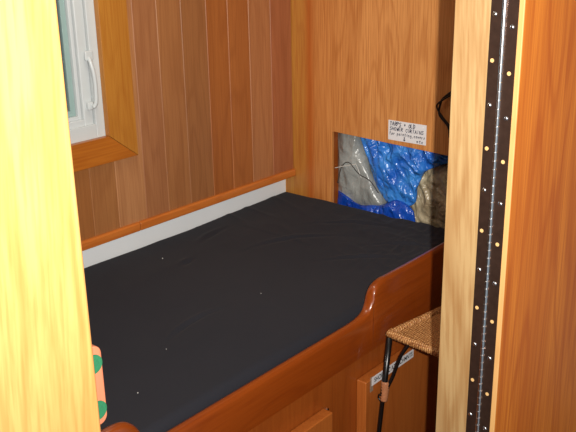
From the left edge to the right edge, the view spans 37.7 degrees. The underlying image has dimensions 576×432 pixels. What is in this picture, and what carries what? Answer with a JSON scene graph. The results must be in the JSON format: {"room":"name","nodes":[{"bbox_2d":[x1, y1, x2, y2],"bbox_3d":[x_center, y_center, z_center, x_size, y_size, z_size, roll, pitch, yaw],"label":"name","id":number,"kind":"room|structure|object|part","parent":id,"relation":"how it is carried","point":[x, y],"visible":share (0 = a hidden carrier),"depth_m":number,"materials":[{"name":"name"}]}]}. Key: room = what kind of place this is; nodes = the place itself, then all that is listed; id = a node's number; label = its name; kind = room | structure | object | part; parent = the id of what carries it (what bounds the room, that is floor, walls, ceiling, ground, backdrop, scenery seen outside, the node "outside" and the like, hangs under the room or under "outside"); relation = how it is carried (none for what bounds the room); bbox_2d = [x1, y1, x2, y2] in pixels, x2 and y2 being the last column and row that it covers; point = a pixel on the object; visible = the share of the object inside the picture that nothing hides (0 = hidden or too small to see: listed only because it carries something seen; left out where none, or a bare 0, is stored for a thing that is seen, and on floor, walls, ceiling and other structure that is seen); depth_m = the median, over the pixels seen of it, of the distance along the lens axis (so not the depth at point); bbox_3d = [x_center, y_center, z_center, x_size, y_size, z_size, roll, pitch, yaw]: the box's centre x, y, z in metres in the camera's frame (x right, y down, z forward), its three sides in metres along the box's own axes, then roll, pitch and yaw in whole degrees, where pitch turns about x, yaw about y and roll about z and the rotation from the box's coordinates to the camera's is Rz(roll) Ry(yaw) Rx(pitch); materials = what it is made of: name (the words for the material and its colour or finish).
{"room":"ship interior","nodes":[
{"label":"ship interior","id":0,"kind":"room"},
{"bbox_2d":[74,0,292,240],"bbox_3d":[-0.661,-0.475,1.841,0.020,1.285,2.050,15,24,38],"label":"wall","id":1,"kind":"structure","parent":0,"point":[212,79],"depth_m":2.38,"materials":[{"name":"brown wood"}]},
{"bbox_2d":[56,0,137,171],"bbox_3d":[-0.666,-0.447,1.861,0.080,0.790,0.728,15,24,38],"label":"window","id":2,"kind":"structure","parent":1,"relation":"in","point":[94,34],"depth_m":2.09,"materials":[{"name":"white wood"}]},
{"bbox_3d":[-0.680,-0.439,1.865,0.047,0.592,0.519,15,24,38],"label":"sash","id":3,"kind":"part","parent":2,"relation":"part of","materials":[{"name":"white plastic"}]},
{"bbox_3d":[-0.679,-0.445,1.862,0.060,0.671,0.611,15,24,38],"label":"frame","id":4,"kind":"part","parent":2,"relation":"part of","materials":[{"name":"white plastic"}]},
{"bbox_3d":[-0.488,-0.392,2.063,0.006,0.024,0.024,15,24,38],"label":"latch plate","id":5,"kind":"part","parent":2,"relation":"part of","materials":[{"name":"white plastic"}]},
{"bbox_3d":[-0.493,-0.275,2.102,0.010,0.020,0.017,15,24,38],"label":"latch plate","id":6,"kind":"part","parent":2,"relation":"part of","materials":[{"name":"white plastic"}]},
{"bbox_3d":[-0.643,-0.441,1.843,0.017,0.790,0.725,15,24,38],"label":"casing","id":7,"kind":"part","parent":2,"relation":"part of","materials":[{"name":"brown wood"}]},
{"bbox_3d":[-0.643,-0.441,1.843,0.018,0.789,0.728,15,24,38],"label":"casing","id":8,"kind":"part","parent":2,"relation":"part of","materials":[{"name":"brown wood"}]},
{"bbox_2d":[81,222,140,250],"bbox_3d":[-0.869,0.203,1.817,0.057,0.025,1.384,15,24,38],"label":"trim","id":9,"kind":"structure","parent":1,"relation":"attached to","point":[106,237],"depth_m":2.22,"materials":[{"name":"brown wood"}]},
{"bbox_2d":[139,168,295,229],"bbox_3d":[-0.209,-0.064,2.553,0.057,0.025,0.660,15,24,38],"label":"trim","id":10,"kind":"structure","parent":1,"relation":"attached to","point":[172,214],"depth_m":2.50,"materials":[{"name":"brown wood"}]},
{"bbox_2d":[286,0,454,202],"bbox_3d":[0.408,-0.255,2.396,1.180,2.100,0.008,15,24,38],"label":"wall","id":11,"kind":"structure","parent":0,"point":[358,66],"depth_m":2.49,"materials":[{"name":"brown wood"}]},
{"bbox_2d":[334,132,337,202],"bbox_3d":[0.262,-0.194,2.823,0.020,0.430,0.385,15,24,38],"label":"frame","id":12,"kind":"structure","parent":11,"relation":"attached to","point":[335,133],"depth_m":2.68,"materials":[{"name":"brown wood"}]},
{"bbox_3d":[0.493,-0.322,2.555,0.611,0.020,0.365,15,24,38],"label":"ceiling","id":13,"kind":"structure","parent":12,"relation":"attached to","visible":0},
{"bbox_2d":[360,137,447,205],"bbox_3d":[0.379,-0.143,2.509,0.443,0.265,0.065,15,24,38],"label":"tarp","id":14,"kind":"object","parent":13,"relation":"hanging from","point":[398,171],"visible":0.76,"depth_m":2.54,"materials":[{"name":"blue plastic"}]},
{"bbox_2d":[388,120,426,145],"bbox_3d":[0.346,-0.243,2.450,0.130,0.059,0.001,15,24,38],"label":"paper label","id":15,"kind":"object","parent":11,"relation":"attached to","point":[413,133],"visible":1,"depth_m":2.45,"materials":[{"name":"white paper"}]},
{"bbox_2d":[436,91,450,136],"bbox_3d":[0.451,-0.299,2.318,0.092,0.173,0.017,11,22,31],"label":"cord","id":16,"kind":"object","parent":11,"relation":"hanging from","point":[447,95],"visible":0.72,"depth_m":2.34,"materials":[{"name":"black rubber"}]},
{"bbox_3d":[0.501,0.065,2.689,0.611,0.020,0.365,15,24,38],"label":"floor","id":17,"kind":"structure","parent":11,"relation":"attached to","visible":0},
{"bbox_2d":[337,191,414,221],"bbox_3d":[0.276,0.000,2.637,0.303,0.137,0.045,15,24,38],"label":"tarp","id":18,"kind":"object","parent":17,"relation":"on","point":[394,208],"visible":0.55,"depth_m":2.58,"materials":[{"name":"blue plastic"}]},
{"bbox_2d":[335,133,386,204],"bbox_3d":[0.232,-0.173,2.636,0.186,0.305,0.081,15,24,38],"label":"plastic sheet","id":19,"kind":"object","parent":18,"relation":"on","point":[356,187],"visible":0.76,"depth_m":2.62,"materials":[{"name":"grey plastic"}]},
{"bbox_2d":[337,162,378,192],"bbox_3d":[0.216,-0.123,2.619,0.158,0.082,0.008,14,24,37],"label":"cord","id":20,"kind":"object","parent":19,"relation":"on","point":[345,162],"visible":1,"depth_m":2.62,"materials":[{"name":"grey plastic"}]},
{"bbox_2d":[410,163,447,227],"bbox_3d":[0.517,-0.058,2.500,0.392,0.338,0.109,15,24,38],"label":"plastic sheet","id":21,"kind":"object","parent":17,"relation":"on","point":[429,207],"visible":0.28,"depth_m":2.52,"materials":[{"name":"beige plastic"}]},
{"bbox_3d":[0.171,1.118,1.714,2.400,0.040,3.100,15,24,38],"label":"floor","id":22,"kind":"structure","parent":0,"visible":0},
{"bbox_2d":[101,242,443,431],"bbox_3d":[-0.364,0.587,1.964,0.778,0.818,2.045,15,24,38],"label":"berth","id":23,"kind":"object","parent":22,"relation":"on","point":[326,386],"visible":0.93,"depth_m":1.94,"materials":[{"name":"brown wood"}]},
{"bbox_2d":[84,192,444,431],"bbox_3d":[-0.375,0.317,1.901,0.728,0.170,2.001,15,24,38],"label":"mattress","id":24,"kind":"object","parent":23,"relation":"on","point":[179,323],"visible":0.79,"depth_m":2.04,"materials":[{"name":"black fabric"}]},
{"bbox_3d":[-0.122,0.725,1.698,0.028,0.443,0.665,15,24,38],"label":"door","id":25,"kind":"part","parent":23,"relation":"part of","materials":[{"name":"brown wood"}]},
{"bbox_3d":[-0.095,0.689,1.759,0.019,0.551,2.045,15,24,38],"label":"frame","id":26,"kind":"part","parent":23,"relation":"part of","materials":[{"name":"brown wood"}]},
{"bbox_2d":[372,349,413,385],"bbox_3d":[0.251,0.369,2.023,0.001,0.038,0.186,15,24,38],"label":"label","id":27,"kind":"object","parent":23,"relation":"attached to","point":[409,355],"visible":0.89,"depth_m":2.02,"materials":[{"name":"white paper"}]},
{"bbox_3d":[0.280,0.555,2.143,0.028,0.458,0.330,15,24,38],"label":"door","id":28,"kind":"part","parent":23,"relation":"part of","materials":[{"name":"brown wood"}]},
{"bbox_2d":[377,306,440,431],"bbox_3d":[0.416,0.609,2.026,0.442,0.710,0.313,-17,24,-38],"label":"rattan stool","id":29,"kind":"object","parent":22,"relation":"on","point":[422,332],"visible":0.3,"depth_m":1.96,"materials":[{"name":"brown wicker"}]},
{"bbox_3d":[0.208,0.622,2.024,0.014,0.695,0.117,15,24,38],"label":"leg","id":30,"kind":"part","parent":29,"relation":"part of","materials":[{"name":"black metal"}]},
{"bbox_3d":[0.449,0.273,1.946,0.296,0.009,0.272,17,26,42],"label":"seat","id":31,"kind":"part","parent":29,"relation":"part of","materials":[{"name":"wicker"}]},
{"bbox_3d":[-0.594,-0.158,2.167,0.029,2.100,2.490,15,24,38],"label":"wall","id":32,"kind":"structure","parent":0,"visible":0},
{"bbox_2d":[82,179,285,267],"bbox_3d":[-0.681,0.317,2.152,0.043,0.416,2.047,15,24,38],"label":"baseboard","id":33,"kind":"structure","parent":32,"relation":"attached to","point":[131,242],"depth_m":2.46,"materials":[{"name":"white paint"}]},
{"bbox_3d":[0.613,-0.017,1.697,0.066,2.100,0.855,15,24,38],"label":"wall","id":34,"kind":"structure","parent":0,"visible":0},
{"bbox_2d":[436,0,491,431],"bbox_3d":[0.305,0.106,1.358,0.078,2.100,0.090,15,24,38],"label":"trim","id":35,"kind":"structure","parent":34,"relation":"attached to","point":[472,17],"depth_m":1.29,"materials":[{"name":"brown wood"}]},
{"bbox_2d":[466,0,575,431],"bbox_3d":[0.542,0.052,1.547,0.049,2.030,0.706,16,25,39],"label":"door","id":36,"kind":"structure","parent":34,"relation":"in","point":[522,370],"depth_m":1.31,"materials":[{"name":"red wood"}]},
{"bbox_3d":[-0.942,0.280,0.922,1.340,2.100,0.024,15,24,38],"label":"wall","id":37,"kind":"structure","parent":0,"visible":0},
{"bbox_2d":[0,0,100,431],"bbox_3d":[-0.292,0.362,0.651,0.022,2.100,0.383,15,24,38],"label":"trim","id":38,"kind":"structure","parent":37,"relation":"attached to","point":[48,381],"depth_m":0.65,"materials":[{"name":"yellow wood"}]},
{"bbox_2d":[92,344,106,424],"bbox_3d":[-0.187,0.156,0.743,0.013,0.079,0.054,15,24,38],"label":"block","id":39,"kind":"object","parent":37,"relation":"attached to","point":[102,406],"visible":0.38,"depth_m":0.76,"materials":[{"name":"orange wood"}]}
]}

